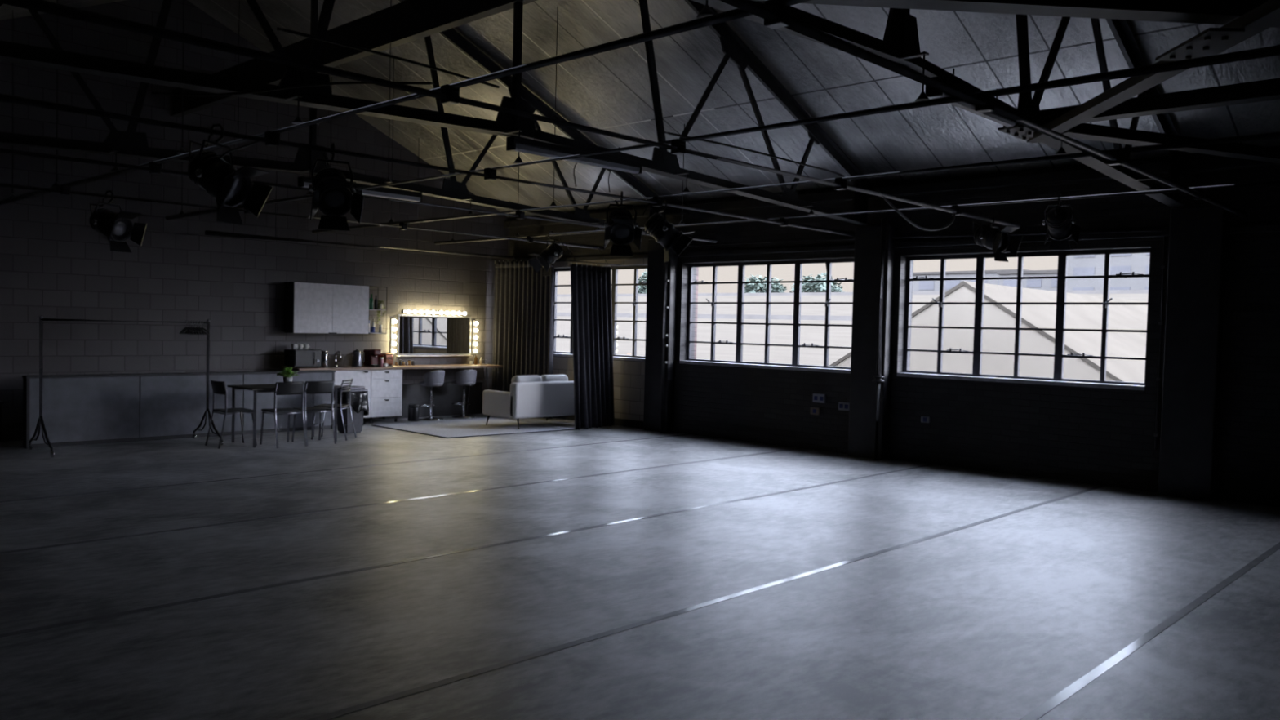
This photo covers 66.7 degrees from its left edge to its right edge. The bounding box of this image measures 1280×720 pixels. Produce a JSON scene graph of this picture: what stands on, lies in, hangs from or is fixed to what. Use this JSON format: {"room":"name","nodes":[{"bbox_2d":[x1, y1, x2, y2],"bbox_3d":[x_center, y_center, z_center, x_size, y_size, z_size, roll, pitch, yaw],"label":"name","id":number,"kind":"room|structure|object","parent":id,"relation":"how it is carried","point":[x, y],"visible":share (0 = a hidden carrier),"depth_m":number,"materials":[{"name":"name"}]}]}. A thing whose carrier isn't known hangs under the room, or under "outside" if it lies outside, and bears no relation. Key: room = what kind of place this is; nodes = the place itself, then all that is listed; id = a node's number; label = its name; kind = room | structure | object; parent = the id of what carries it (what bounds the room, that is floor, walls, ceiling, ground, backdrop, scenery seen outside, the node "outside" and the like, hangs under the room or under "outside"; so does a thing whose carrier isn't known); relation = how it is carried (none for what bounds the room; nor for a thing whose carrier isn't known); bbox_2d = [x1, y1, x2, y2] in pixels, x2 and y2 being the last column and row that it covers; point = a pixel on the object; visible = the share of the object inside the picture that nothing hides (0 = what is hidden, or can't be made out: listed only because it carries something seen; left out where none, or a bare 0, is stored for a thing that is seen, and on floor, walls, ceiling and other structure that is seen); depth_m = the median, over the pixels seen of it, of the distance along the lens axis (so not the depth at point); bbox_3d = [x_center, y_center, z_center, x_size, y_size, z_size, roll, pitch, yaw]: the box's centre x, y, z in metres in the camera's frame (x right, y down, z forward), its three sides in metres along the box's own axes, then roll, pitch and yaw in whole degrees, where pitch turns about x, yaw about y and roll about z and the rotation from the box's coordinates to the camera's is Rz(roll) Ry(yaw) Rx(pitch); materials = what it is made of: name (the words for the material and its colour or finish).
{"room":"studio","nodes":[
{"label":"studio","id":0,"kind":"room"},
{"bbox_2d":[0,0,508,441],"bbox_3d":[-7.289,-2.059,13.132,0.300,6.150,14.440,3,3,43],"label":"wall","id":1,"kind":"structure","parent":0,"point":[54,264],"depth_m":13.74,"materials":[{"name":"brick"}]},
{"bbox_2d":[284,282,368,333],"bbox_3d":[-4.897,-0.799,15.255,0.341,0.780,1.270,3,3,43],"label":"upper cabinet","id":2,"kind":"object","parent":1,"relation":"attached to","point":[308,308],"visible":1,"depth_m":15.07,"materials":[{"name":"laminate"}]},
{"bbox_2d":[390,317,396,355],"bbox_3d":[-4.120,-0.395,16.266,0.120,0.620,0.065,3,3,43],"label":"bar","id":3,"kind":"object","parent":1,"relation":"attached to","point":[393,321],"visible":0.99,"depth_m":16.27,"materials":[{"name":"silver metal"}]},
{"bbox_2d":[402,309,435,314],"bbox_3d":[-3.757,-0.819,16.623,0.120,0.068,0.625,3,3,43],"label":"bar","id":4,"kind":"object","parent":1,"relation":"attached to","point":[420,312],"visible":1,"depth_m":16.59,"materials":[{"name":"silver metal"}]},
{"bbox_2d":[396,314,472,356],"bbox_3d":[-3.538,-0.418,16.892,0.100,0.710,1.510,3,3,43],"label":"mirror","id":5,"kind":"object","parent":1,"relation":"attached to","point":[417,335],"visible":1,"depth_m":16.88,"materials":[{"name":"clear glass"}]},
{"bbox_2d":[471,320,478,354],"bbox_3d":[-2.963,-0.409,17.484,0.120,0.620,0.065,3,3,43],"label":"bar","id":6,"kind":"object","parent":1,"relation":"attached to","point":[474,323],"visible":1,"depth_m":17.49,"materials":[{"name":"silver metal"}]},
{"bbox_2d":[491,257,533,260],"bbox_3d":[-2.043,-1.794,17.221,1.611,0.030,0.032,3,2,37],"label":"rail","id":7,"kind":"object","parent":1,"relation":"attached to","point":[527,258],"visible":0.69,"depth_m":17.56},
{"bbox_2d":[491,259,554,418],"bbox_3d":[-2.099,-0.393,17.252,1.455,2.765,0.143,3,2,36],"label":"curtain","id":8,"kind":"object","parent":7,"relation":"hanging from","point":[523,331],"visible":0.71,"depth_m":17.26,"materials":[{"name":"black fabric"}]},
{"bbox_2d":[569,262,614,430],"bbox_3d":[-0.699,-0.225,15.561,0.292,2.615,1.050,3,3,43],"label":"curtain","id":9,"kind":"object","parent":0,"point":[590,286],"visible":1,"depth_m":15.52,"materials":[{"name":"black fabric"}]},
{"bbox_2d":[0,413,1279,719],"bbox_3d":[-0.499,1.506,6.726,19.250,0.200,14.440,3,3,43],"label":"floor","id":10,"kind":"structure","parent":0,"point":[993,620],"depth_m":6.17,"materials":[{"name":"concrete"}]},
{"bbox_2d":[28,315,223,457],"bbox_3d":[-6.300,0.281,12.000,0.908,1.600,1.964,3,3,43],"label":"clothes rack","id":11,"kind":"object","parent":10,"relation":"on","point":[40,422],"visible":0.94,"depth_m":11.53,"materials":[{"name":"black metal"}]},
{"bbox_2d":[22,369,335,448],"bbox_3d":[-6.033,0.609,13.191,0.180,0.875,4.050,3,3,43],"label":"partition","id":12,"kind":"object","parent":10,"relation":"on","point":[84,409],"visible":0.94,"depth_m":12.70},
{"bbox_2d":[204,380,257,448],"bbox_3d":[-5.211,0.679,12.405,0.414,0.835,0.503,3,3,43],"label":"dining chair","id":13,"kind":"object","parent":10,"relation":"on","point":[218,387],"visible":0.94,"depth_m":12.28,"materials":[{"name":"black plastic"}]},
{"bbox_2d":[259,381,306,448],"bbox_3d":[-4.606,0.688,12.562,0.503,0.835,0.414,3,3,43],"label":"dining chair","id":14,"kind":"object","parent":10,"relation":"on","point":[281,388],"visible":1,"depth_m":12.46,"materials":[{"name":"black plastic"}]},
{"bbox_2d":[227,383,342,447],"bbox_3d":[-4.708,0.714,12.907,0.720,0.750,1.240,3,3,43],"label":"dining table","id":15,"kind":"object","parent":10,"relation":"on","point":[270,388],"visible":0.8,"depth_m":12.69,"materials":[{"name":"brown wood"}]},
{"bbox_2d":[275,366,299,382],"bbox_3d":[-4.621,0.218,12.755,0.311,0.255,0.282,3,3,43],"label":"potted plant","id":16,"kind":"object","parent":15,"relation":"on","point":[286,379],"visible":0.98,"depth_m":12.73,"materials":[{"name":"green plant"}]},
{"bbox_2d":[291,380,336,445],"bbox_3d":[-4.319,0.684,12.879,0.414,0.835,0.503,0,3,-42],"label":"dining chair","id":17,"kind":"object","parent":10,"relation":"on","point":[311,387],"visible":0.93,"depth_m":12.77,"materials":[{"name":"black plastic"}]},
{"bbox_2d":[311,378,356,440],"bbox_3d":[-4.212,0.673,13.405,0.503,0.826,0.414,1,2,2],"label":"dining chair","id":18,"kind":"object","parent":10,"relation":"on","point":[340,406],"visible":0.96,"depth_m":13.31,"materials":[{"name":"black metal"}]},
{"bbox_2d":[0,434,689,502],"bbox_3d":[-3.923,1.206,10.071,0.054,0.002,13.580,3,3,43],"label":"tape","id":19,"kind":"object","parent":10,"relation":"on","point":[682,434],"visible":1,"depth_m":10.34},
{"bbox_2d":[333,385,368,433],"bbox_3d":[-4.230,0.720,14.176,0.439,0.672,0.443,3,3,43],"label":"bin","id":20,"kind":"object","parent":10,"relation":"on","point":[359,394],"visible":0.72,"depth_m":14.06,"materials":[{"name":"grey plastic"}]},
{"bbox_2d":[333,369,371,423],"bbox_3d":[-4.734,0.576,15.288,0.596,0.858,0.800,3,3,43],"label":"base cabinet","id":21,"kind":"object","parent":10,"relation":"on","point":[361,377],"visible":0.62,"depth_m":15.21,"materials":[{"name":"laminate"}]},
{"bbox_2d":[369,368,402,423],"bbox_3d":[-4.260,0.570,15.787,0.596,0.858,0.575,3,3,43],"label":"base cabinet","id":22,"kind":"object","parent":10,"relation":"on","point":[386,385],"visible":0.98,"depth_m":15.59,"materials":[{"name":"laminate"}]},
{"bbox_2d":[280,364,502,414],"bbox_3d":[-3.982,0.545,16.090,0.600,0.905,3.840,3,3,43],"label":"countertop","id":23,"kind":"structure","parent":10,"relation":"on","point":[435,366],"depth_m":15.89,"materials":[{"name":"brown wood"}]},
{"bbox_2d":[284,349,321,367],"bbox_3d":[-5.156,-0.025,14.896,0.373,0.270,0.440,3,3,43],"label":"microwave","id":24,"kind":"object","parent":23,"relation":"on","point":[292,357],"visible":1,"depth_m":14.77,"materials":[{"name":"black plastic"}]},
{"bbox_2d":[320,350,328,367],"bbox_3d":[-4.874,-0.017,15.014,0.098,0.260,0.100,3,3,43],"label":"canister","id":25,"kind":"object","parent":23,"relation":"on","point":[324,357],"visible":1,"depth_m":14.97,"materials":[{"name":"silver metal"}]},
{"bbox_2d":[351,349,364,366],"bbox_3d":[-4.504,-0.035,15.505,0.183,0.280,0.183,1,2,-2],"label":"kettle","id":26,"kind":"object","parent":23,"relation":"on","point":[357,355],"visible":0.98,"depth_m":15.44,"materials":[{"name":"silver metal"}]},
{"bbox_2d":[363,349,382,366],"bbox_3d":[-4.334,-0.038,15.764,0.330,0.275,0.170,3,3,43],"label":"coffee machine","id":27,"kind":"object","parent":23,"relation":"on","point":[371,356],"visible":1,"depth_m":15.69,"materials":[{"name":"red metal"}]},
{"bbox_2d":[377,352,393,366],"bbox_3d":[-4.180,-0.009,15.935,0.300,0.214,0.190,3,3,43],"label":"toaster","id":28,"kind":"object","parent":23,"relation":"on","point":[388,357],"visible":0.58,"depth_m":15.85,"materials":[{"name":"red metal"}]},
{"bbox_2d":[0,448,802,554],"bbox_3d":[-2.430,1.291,8.654,0.054,0.002,13.580,3,3,43],"label":"tape","id":29,"kind":"object","parent":10,"relation":"on","point":[218,524],"visible":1,"depth_m":8.40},
{"bbox_2d":[408,404,418,421],"bbox_3d":[-3.740,0.868,16.058,0.176,0.270,0.180,3,3,43],"label":"waste bin","id":30,"kind":"object","parent":10,"relation":"on","point":[413,409],"visible":1,"depth_m":15.99,"materials":[{"name":"black plastic"}]},
{"bbox_2d":[418,369,444,420],"bbox_3d":[-3.499,0.578,16.322,0.404,0.841,0.427,3,2,37],"label":"bar stool","id":31,"kind":"object","parent":10,"relation":"on","point":[434,378],"visible":1,"depth_m":16.19,"materials":[{"name":"silver metal"}]},
{"bbox_2d":[382,381,482,419],"bbox_3d":[-3.573,0.689,16.918,0.095,0.575,2.000,3,3,43],"label":"wall","id":32,"kind":"structure","parent":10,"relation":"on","point":[446,394],"depth_m":17.00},
{"bbox_2d":[451,368,476,418],"bbox_3d":[-3.045,0.572,16.829,0.427,0.841,0.404,0,3,-41],"label":"bar stool","id":33,"kind":"object","parent":10,"relation":"on","point":[468,377],"visible":1,"depth_m":16.69,"materials":[{"name":"leather"}]},
{"bbox_2d":[0,464,933,637],"bbox_3d":[-1.003,1.373,7.299,0.054,0.002,13.580,3,3,43],"label":"tape","id":34,"kind":"object","parent":10,"relation":"on","point":[15,633],"visible":1,"depth_m":6.47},
{"bbox_2d":[371,417,575,438],"bbox_3d":[-2.577,1.052,15.245,2.280,0.012,2.420,3,3,43],"label":"rug","id":35,"kind":"object","parent":10,"relation":"on","point":[474,427],"visible":0.96,"depth_m":15.11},
{"bbox_2d":[482,373,574,429],"bbox_3d":[-1.731,0.640,15.734,0.860,0.820,1.420,3,3,43],"label":"sofa","id":36,"kind":"object","parent":35,"relation":"on","point":[533,396],"visible":0.88,"depth_m":15.31,"materials":[{"name":"grey fabric"}]},
{"bbox_2d":[511,374,542,382],"bbox_3d":[-1.787,0.436,15.398,0.222,0.392,0.552,3,3,43],"label":"cushion","id":37,"kind":"object","parent":36,"relation":"on","point":[533,378],"depth_m":15.28,"materials":[{"name":"grey fabric"}]},
{"bbox_2d":[540,373,568,382],"bbox_3d":[-1.401,0.432,15.804,0.222,0.392,0.552,3,3,43],"label":"cushion","id":38,"kind":"object","parent":36,"relation":"on","point":[545,378],"depth_m":15.70,"materials":[{"name":"grey fabric"}]},
{"bbox_2d":[307,485,1105,719],"bbox_3d":[0.476,1.457,5.896,0.054,0.002,13.580,3,3,43],"label":"floor seam","id":39,"kind":"object","parent":10,"relation":"on","point":[362,706],"visible":1,"depth_m":5.30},
{"bbox_2d":[872,217,886,460],"bbox_3d":[3.077,-0.259,12.473,0.150,3.100,0.150,3,3,43],"label":"drain pipe","id":40,"kind":"object","parent":10,"relation":"on","point":[878,377],"visible":1,"depth_m":12.45,"materials":[{"name":"metal"}]},
{"bbox_2d":[1019,542,1279,719],"bbox_3d":[1.961,1.542,4.486,0.054,0.002,13.580,3,3,43],"label":"tape","id":41,"kind":"object","parent":10,"relation":"on","point":[1074,687],"visible":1,"depth_m":5.21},
{"bbox_2d":[0,0,1279,217],"bbox_3d":[-0.388,-3.067,6.567,19.250,3.587,14.440,3,3,43],"label":"ceiling","id":42,"kind":"structure","parent":0,"point":[610,91],"depth_m":11.69,"materials":[{"name":"wood"}]},
{"bbox_2d":[88,190,146,253],"bbox_3d":[-5.780,-1.516,10.634,0.621,0.672,0.400,2,2,23],"label":"spotlight","id":43,"kind":"object","parent":42,"relation":"hanging from","point":[118,228],"visible":1,"depth_m":10.59,"materials":[{"name":"black metal"}]},
{"bbox_2d":[204,102,514,259],"bbox_3d":[-4.079,-3.183,15.284,0.070,2.891,5.400,3,3,43],"label":"track","id":44,"kind":"object","parent":42,"relation":"hanging from","point":[209,233],"visible":0.81,"depth_m":14.61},
{"bbox_2d":[972,214,1022,262],"bbox_3d":[3.916,-1.353,10.804,0.348,0.524,0.540,0,2,-31],"label":"lantern","id":45,"kind":"object","parent":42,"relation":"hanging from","point":[997,240],"visible":0.98,"depth_m":10.73,"materials":[{"name":"black metal"}]},
{"bbox_2d":[507,145,1279,507],"bbox_3d":[4.402,-0.451,11.771,18.650,3.596,0.340,3,3,43],"label":"wall","id":46,"kind":"structure","parent":0,"point":[1095,436],"depth_m":11.49,"materials":[{"name":"black paint"}]},
{"bbox_2d":[0,0,665,236],"bbox_3d":[-3.662,-3.384,10.913,0.150,3.046,11.919,3,3,43],"label":"roof truss","id":47,"kind":"object","parent":46,"relation":"attached to","point":[130,143],"visible":0.66,"depth_m":11.04,"materials":[{"name":"metal"}]},
{"bbox_2d":[170,0,537,117],"bbox_3d":[-2.878,-3.388,10.169,10.040,0.375,0.110,3,3,43],"label":"ceiling beam","id":48,"kind":"structure","parent":47,"relation":"attached to","point":[411,20],"depth_m":10.04,"materials":[{"name":"metal"}]},
{"bbox_2d":[0,0,875,226],"bbox_3d":[-1.053,-3.234,8.437,0.150,3.046,11.919,3,3,43],"label":"roof truss","id":49,"kind":"object","parent":46,"relation":"attached to","point":[663,162],"visible":0.92,"depth_m":8.43,"materials":[{"name":"metal"}]},
{"bbox_2d":[0,0,811,204],"bbox_3d":[-2.524,-2.757,6.916,15.000,2.283,0.090,3,3,43],"label":"tube","id":50,"kind":"object","parent":49,"relation":"hanging from","point":[706,17],"visible":0.96,"depth_m":5.21,"materials":[{"name":"black metal"}]},
{"bbox_2d":[151,81,439,96],"bbox_3d":[-2.083,-1.651,5.900,1.889,0.087,0.151,2,2,11],"label":"power cable","id":51,"kind":"object","parent":50,"relation":"hanging from","point":[340,82],"visible":0.91,"depth_m":5.96,"materials":[{"name":"black rubber"}]},
{"bbox_2d":[276,26,499,88],"bbox_3d":[-1.308,-1.637,5.287,1.309,0.074,0.083,0,3,-41],"label":"tube","id":52,"kind":"object","parent":50,"relation":"attached to","point":[277,28],"visible":0.93,"depth_m":5.17,"materials":[{"name":"black metal"}]},
{"bbox_2d":[165,0,1279,220],"bbox_3d":[-1.114,-3.194,8.302,14.900,3.128,0.090,3,3,43],"label":"tube","id":53,"kind":"object","parent":49,"relation":"hanging from","point":[922,100],"visible":0.77,"depth_m":5.70,"materials":[{"name":"black metal"}]},
{"bbox_2d":[0,182,605,249],"bbox_3d":[-4.209,-1.828,12.320,0.090,0.100,10.500,3,3,43],"label":"tube","id":54,"kind":"object","parent":53,"relation":"attached to","point":[63,190],"visible":0.86,"depth_m":11.96,"materials":[{"name":"black metal"}]},
{"bbox_2d":[0,147,717,243],"bbox_3d":[-2.655,-1.722,10.329,0.090,0.100,10.950,3,3,43],"label":"tube","id":55,"kind":"object","parent":53,"relation":"attached to","point":[153,168],"visible":0.68,"depth_m":9.35,"materials":[{"name":"black metal"}]},
{"bbox_2d":[297,176,422,202],"bbox_3d":[-3.115,-1.962,10.935,0.104,0.210,1.500,3,3,43],"label":"light","id":56,"kind":"object","parent":53,"relation":"attached to","point":[303,181],"visible":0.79,"depth_m":11.10,"materials":[{"name":"black paint"}]},
{"bbox_2d":[0,93,854,236],"bbox_3d":[-0.977,-1.630,8.860,0.090,0.100,11.130,3,3,43],"label":"tube","id":57,"kind":"object","parent":53,"relation":"attached to","point":[273,139],"visible":1,"depth_m":7.38,"materials":[{"name":"black metal"}]},
{"bbox_2d":[187,123,272,225],"bbox_3d":[-2.909,-1.298,6.777,0.590,0.694,0.382,2,2,18],"label":"lantern","id":58,"kind":"object","parent":57,"relation":"hanging from","point":[230,186],"visible":1,"depth_m":6.74,"materials":[{"name":"black metal"}]},
{"bbox_2d":[308,142,364,231],"bbox_3d":[-2.328,-1.316,7.384,0.365,0.667,0.558,0,2,-26],"label":"lantern","id":59,"kind":"object","parent":57,"relation":"hanging from","point":[335,196],"visible":1,"depth_m":7.34,"materials":[{"name":"black metal"}]},
{"bbox_2d":[603,191,642,256],"bbox_3d":[-0.183,-1.354,9.655,0.365,0.646,0.558,1,2,-7],"label":"lantern","id":60,"kind":"object","parent":57,"relation":"hanging from","point":[621,231],"visible":1,"depth_m":9.61,"materials":[{"name":"black metal"}]},
{"bbox_2d":[0,0,1020,226],"bbox_3d":[0.599,-1.539,7.343,0.090,0.100,11.100,3,3,43],"label":"ceiling beam","id":61,"kind":"structure","parent":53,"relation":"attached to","point":[448,95],"depth_m":5.25,"materials":[{"name":"black metal"}]},
{"bbox_2d":[662,131,850,182],"bbox_3d":[1.040,-1.604,7.752,0.066,0.051,2.502,3,3,43],"label":"tube","id":62,"kind":"object","parent":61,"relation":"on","point":[668,133],"visible":0.89,"depth_m":7.58,"materials":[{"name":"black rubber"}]},
{"bbox_2d":[874,188,955,231],"bbox_3d":[2.751,-1.444,9.601,0.044,0.306,1.644,3,3,43],"label":"power cable","id":63,"kind":"object","parent":61,"relation":"hanging from","point":[885,198],"visible":1,"depth_m":9.49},
{"bbox_2d":[506,128,642,174],"bbox_3d":[-0.533,-1.812,8.416,0.104,0.210,1.500,3,3,43],"label":"light","id":64,"kind":"object","parent":53,"relation":"attached to","point":[513,143],"visible":0.98,"depth_m":8.29,"materials":[{"name":"black paint"}]},
{"bbox_2d":[511,143,639,173],"bbox_3d":[-0.535,-1.733,8.418,0.090,0.047,1.460,3,3,43],"label":"diffuser","id":65,"kind":"object","parent":64,"relation":"attached to","point":[538,149],"depth_m":8.37,"materials":[{"name":"white plastic"}]},
{"bbox_2d":[924,68,1019,128],"bbox_3d":[2.107,-1.657,6.103,0.104,0.210,1.120,3,3,43],"label":"light","id":66,"kind":"object","parent":53,"relation":"attached to","point":[930,91],"visible":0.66,"depth_m":5.98,"materials":[{"name":"black paint"}]},
{"bbox_2d":[933,92,1016,126],"bbox_3d":[2.105,-1.579,6.106,0.090,0.047,1.080,3,3,43],"label":"diffuser","id":67,"kind":"object","parent":66,"relation":"attached to","point":[965,105],"depth_m":6.17,"materials":[{"name":"white plastic"}]},
{"bbox_2d":[719,0,1246,217],"bbox_3d":[2.265,-1.444,5.789,0.090,0.100,11.140,3,3,43],"label":"ceiling beam","id":68,"kind":"structure","parent":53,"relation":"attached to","point":[775,15],"depth_m":4.99,"materials":[{"name":"black metal"}]},
{"bbox_2d":[311,6,1279,233],"bbox_3d":[0.371,-2.810,9.890,14.900,2.321,0.090,3,3,43],"label":"tube","id":69,"kind":"object","parent":49,"relation":"hanging from","point":[1061,153],"visible":0.77,"depth_m":8.03,"materials":[{"name":"black metal"}]},
{"bbox_2d":[641,198,695,262],"bbox_3d":[0.283,-1.356,10.155,0.545,0.654,0.365,1,2,-11],"label":"lantern","id":70,"kind":"object","parent":69,"relation":"hanging from","point":[664,233],"visible":0.99,"depth_m":10.05,"materials":[{"name":"black metal"}]},
{"bbox_2d":[434,124,1279,244],"bbox_3d":[1.909,-2.349,11.538,14.900,1.360,0.090,3,3,43],"label":"tube","id":71,"kind":"object","parent":49,"relation":"hanging from","point":[1153,189],"visible":0.91,"depth_m":10.02,"materials":[{"name":"black metal"}]},
{"bbox_2d":[527,231,564,275],"bbox_3d":[-1.390,-1.600,14.600,0.545,0.675,0.365,0,2,-31],"label":"lantern","id":72,"kind":"object","parent":71,"relation":"hanging from","point":[553,252],"visible":1,"depth_m":14.56,"materials":[{"name":"black metal"}]},
{"bbox_2d":[1042,193,1080,249],"bbox_3d":[4.105,-1.352,9.516,0.313,0.536,0.485,3,2,33],"label":"lantern","id":73,"kind":"object","parent":71,"relation":"hanging from","point":[1060,228],"visible":1,"depth_m":9.47,"materials":[{"name":"black metal"}]},
{"bbox_2d":[552,414,643,428],"bbox_3d":[-1.185,0.978,16.839,3.700,0.120,0.030,3,3,43],"label":"baseboard","id":74,"kind":"structure","parent":46,"relation":"attached to","point":[620,422],"depth_m":15.94,"materials":[{"name":"black paint"}]},
{"bbox_2d":[552,257,647,421],"bbox_3d":[-1.149,-0.392,16.801,3.690,2.620,0.012,3,3,43],"label":"wall","id":75,"kind":"structure","parent":46,"relation":"attached to","point":[628,376],"depth_m":15.95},
{"bbox_2d":[553,243,647,361],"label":"window","id":76,"kind":"structure","parent":46,"relation":"in","point":[615,269],"depth_m":16.33,"materials":[{"name":"metal"}]},
{"bbox_2d":[643,239,677,432],"bbox_3d":[0.324,-0.384,15.293,0.500,3.020,0.170,3,3,43],"label":"trim","id":77,"kind":"structure","parent":46,"relation":"attached to","point":[655,251],"depth_m":15.21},
{"bbox_2d":[659,250,669,432],"bbox_3d":[0.396,-0.339,15.080,0.118,2.950,0.081,3,3,43],"label":"channel","id":78,"kind":"object","parent":46,"relation":"attached to","point":[666,280],"visible":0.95,"depth_m":15.08,"materials":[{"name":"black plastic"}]},
{"bbox_2d":[679,257,853,373],"bbox_3d":[1.818,-0.660,14.139,3.050,1.555,0.239,3,3,43],"label":"window","id":79,"kind":"structure","parent":46,"relation":"in","point":[795,366],"depth_m":14.17,"materials":[{"name":"metal"}]},
{"bbox_2d":[825,258,853,279],"bbox_3d":[2.777,-1.230,13.312,0.508,0.304,0.020,3,20,43],"label":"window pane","id":80,"kind":"object","parent":79,"relation":"attached to","point":[828,262],"depth_m":13.43,"materials":[{"name":"glass"}]},
{"bbox_2d":[812,393,826,403],"bbox_3d":[2.463,0.526,13.357,0.200,0.120,0.048,3,3,43],"label":"wall socket","id":81,"kind":"object","parent":46,"relation":"attached to","point":[817,397],"visible":1,"depth_m":13.34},
{"bbox_2d":[848,225,895,459],"bbox_3d":[3.027,-0.229,12.728,0.500,3.020,0.170,3,3,43],"label":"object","id":82,"kind":"structure","parent":46,"relation":"attached to","point":[866,282],"depth_m":12.65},
{"bbox_2d":[503,156,1279,228],"bbox_3d":[4.284,-2.109,11.547,18.650,0.120,0.120,3,3,43],"label":"trim","id":83,"kind":"structure","parent":46,"relation":"attached to","point":[1218,163],"depth_m":11.78,"materials":[{"name":"black paint"}]},
{"bbox_2d":[506,224,1279,262],"bbox_3d":[1.972,-1.558,13.797,12.250,0.070,0.050,3,3,43],"label":"trim","id":84,"kind":"structure","parent":46,"relation":"attached to","point":[1273,228],"depth_m":12.27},
{"bbox_2d":[691,0,1189,207],"bbox_3d":[1.629,-3.081,5.892,0.150,3.046,11.919,3,3,43],"label":"roof truss","id":85,"kind":"object","parent":46,"relation":"attached to","point":[900,38],"visible":0.59,"depth_m":7.31,"materials":[{"name":"metal"}]},
{"bbox_2d":[751,0,1279,27],"bbox_3d":[2.795,-1.697,4.704,4.843,0.100,0.140,1,2,-5],"label":"ceiling beam","id":86,"kind":"structure","parent":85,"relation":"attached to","point":[1193,11],"depth_m":4.64,"materials":[{"name":"metal"}]},
{"bbox_2d":[997,124,1057,142],"bbox_3d":[2.941,-1.698,7.358,0.200,0.035,0.650,3,3,43],"label":"plate","id":87,"kind":"object","parent":85,"relation":"attached to","point":[1023,132],"visible":0.7,"depth_m":7.24,"materials":[{"name":"black paint"}]},
{"bbox_2d":[1026,0,1279,142],"bbox_3d":[2.771,-1.567,4.798,0.272,0.117,4.918,1,2,2],"label":"ceiling beam","id":88,"kind":"structure","parent":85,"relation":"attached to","point":[1212,41],"depth_m":4.89,"materials":[{"name":"metal"}]},
{"bbox_2d":[1037,77,1279,125],"bbox_3d":[4.280,-1.752,6.148,3.500,0.120,0.140,3,3,43],"label":"tie beam","id":89,"kind":"structure","parent":85,"relation":"attached to","point":[1267,90],"depth_m":6.64,"materials":[{"name":"metal"}]},
{"bbox_2d":[897,248,1150,390],"bbox_3d":[4.482,-0.507,11.598,2.960,1.555,0.220,3,3,43],"label":"window","id":90,"kind":"structure","parent":46,"relation":"in","point":[1061,277],"depth_m":11.63,"materials":[{"name":"metal"}]},
{"bbox_2d":[1153,236,1165,449],"bbox_3d":[5.568,-0.207,10.405,0.040,2.340,0.040,3,3,43],"label":"conduit","id":91,"kind":"object","parent":46,"relation":"attached to","point":[1156,434],"visible":1,"depth_m":10.40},
{"bbox_2d":[1062,123,1279,163],"bbox_3d":[5.309,-1.692,8.042,4.320,0.220,0.140,1,2,-16],"label":"roof beam","id":92,"kind":"structure","parent":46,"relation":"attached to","point":[1082,131],"depth_m":7.69,"materials":[{"name":"metal"}]},
{"bbox_2d":[1158,205,1227,501],"bbox_3d":[5.759,-0.073,10.135,0.500,3.020,0.170,3,3,43],"label":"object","id":93,"kind":"structure","parent":46,"relation":"attached to","point":[1195,290],"depth_m":10.05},
{"label":"outside","id":94,"kind":"structure","parent":0,"visible":0},
{"bbox_3d":[41.659,-0.814,189.233,320.000,0.200,308.200,3,3,43],"label":"yard","id":95,"kind":"structure","parent":94,"visible":0},
{"bbox_2d":[632,268,647,293],"bbox_3d":[2.266,-4.621,105.380,6.476,11.340,6.553,3,3,43],"label":"tree","id":96,"kind":"object","parent":95,"relation":"on","point":[642,288],"visible":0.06,"depth_m":104.16,"materials":[{"name":"green plant"}]},
{"bbox_2d":[693,266,698,359],"bbox_3d":[0.689,1.125,15.623,0.400,6.000,0.095,3,3,43],"label":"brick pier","id":97,"kind":"structure","parent":95,"relation":"on","point":[697,268],"depth_m":15.44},
{"bbox_2d":[555,312,852,365],"bbox_3d":[-10.411,0.534,38.858,51.500,5.030,15.200,3,3,43],"label":"shed roof","id":98,"kind":"structure","parent":95,"relation":"on","point":[839,336],"depth_m":23.35,"materials":[{"name":"metal"}]},
{"bbox_2d":[744,274,786,293],"bbox_3d":[12.389,-3.564,98.698,5.689,10.183,5.701,3,3,43],"label":"tree","id":99,"kind":"object","parent":95,"relation":"on","point":[749,287],"visible":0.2,"depth_m":97.23,"materials":[{"name":"green plant"}]},
{"bbox_2d":[789,272,844,292],"bbox_3d":[17.068,-3.385,94.116,5.856,10.370,6.306,3,3,43],"label":"tree","id":100,"kind":"object","parent":95,"relation":"on","point":[809,286],"visible":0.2,"depth_m":92.60,"materials":[{"name":"green plant"}]},
{"bbox_2d":[556,289,1148,315],"bbox_3d":[-8.997,-0.851,60.255,84.000,6.380,15.000,3,3,43],"label":"shed roof","id":101,"kind":"structure","parent":95,"relation":"on","point":[1134,295],"depth_m":43.14,"materials":[{"name":"grey tile"}]},
{"bbox_2d":[912,269,1030,291],"bbox_3d":[69.570,-9.560,205.467,14.600,17.500,30.600,0,3,-41],"label":"apartment block","id":102,"kind":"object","parent":95,"relation":"on","point":[917,286],"visible":0.06,"depth_m":201.12,"materials":[{"name":"concrete"}]},
{"bbox_2d":[829,280,1147,382],"bbox_3d":[9.632,1.471,19.833,11.200,5.450,14.000,3,3,43],"label":"shed","id":103,"kind":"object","parent":95,"relation":"on","point":[1121,317],"visible":0.18,"depth_m":14.71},
{"bbox_2d":[996,270,1057,290],"bbox_3d":[76.796,-7.438,171.045,14.600,16.000,22.600,0,3,-41],"label":"apartment block","id":104,"kind":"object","parent":95,"relation":"on","point":[1047,284],"visible":0.07,"depth_m":169.44,"materials":[{"name":"concrete"}]},
{"bbox_2d":[1066,253,1150,290],"bbox_3d":[78.284,-8.145,142.039,14.600,19.500,26.600,0,3,-41],"label":"apartment block","id":105,"kind":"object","parent":95,"relation":"on","point":[1138,263],"visible":0.09,"depth_m":142.16,"materials":[{"name":"concrete"}]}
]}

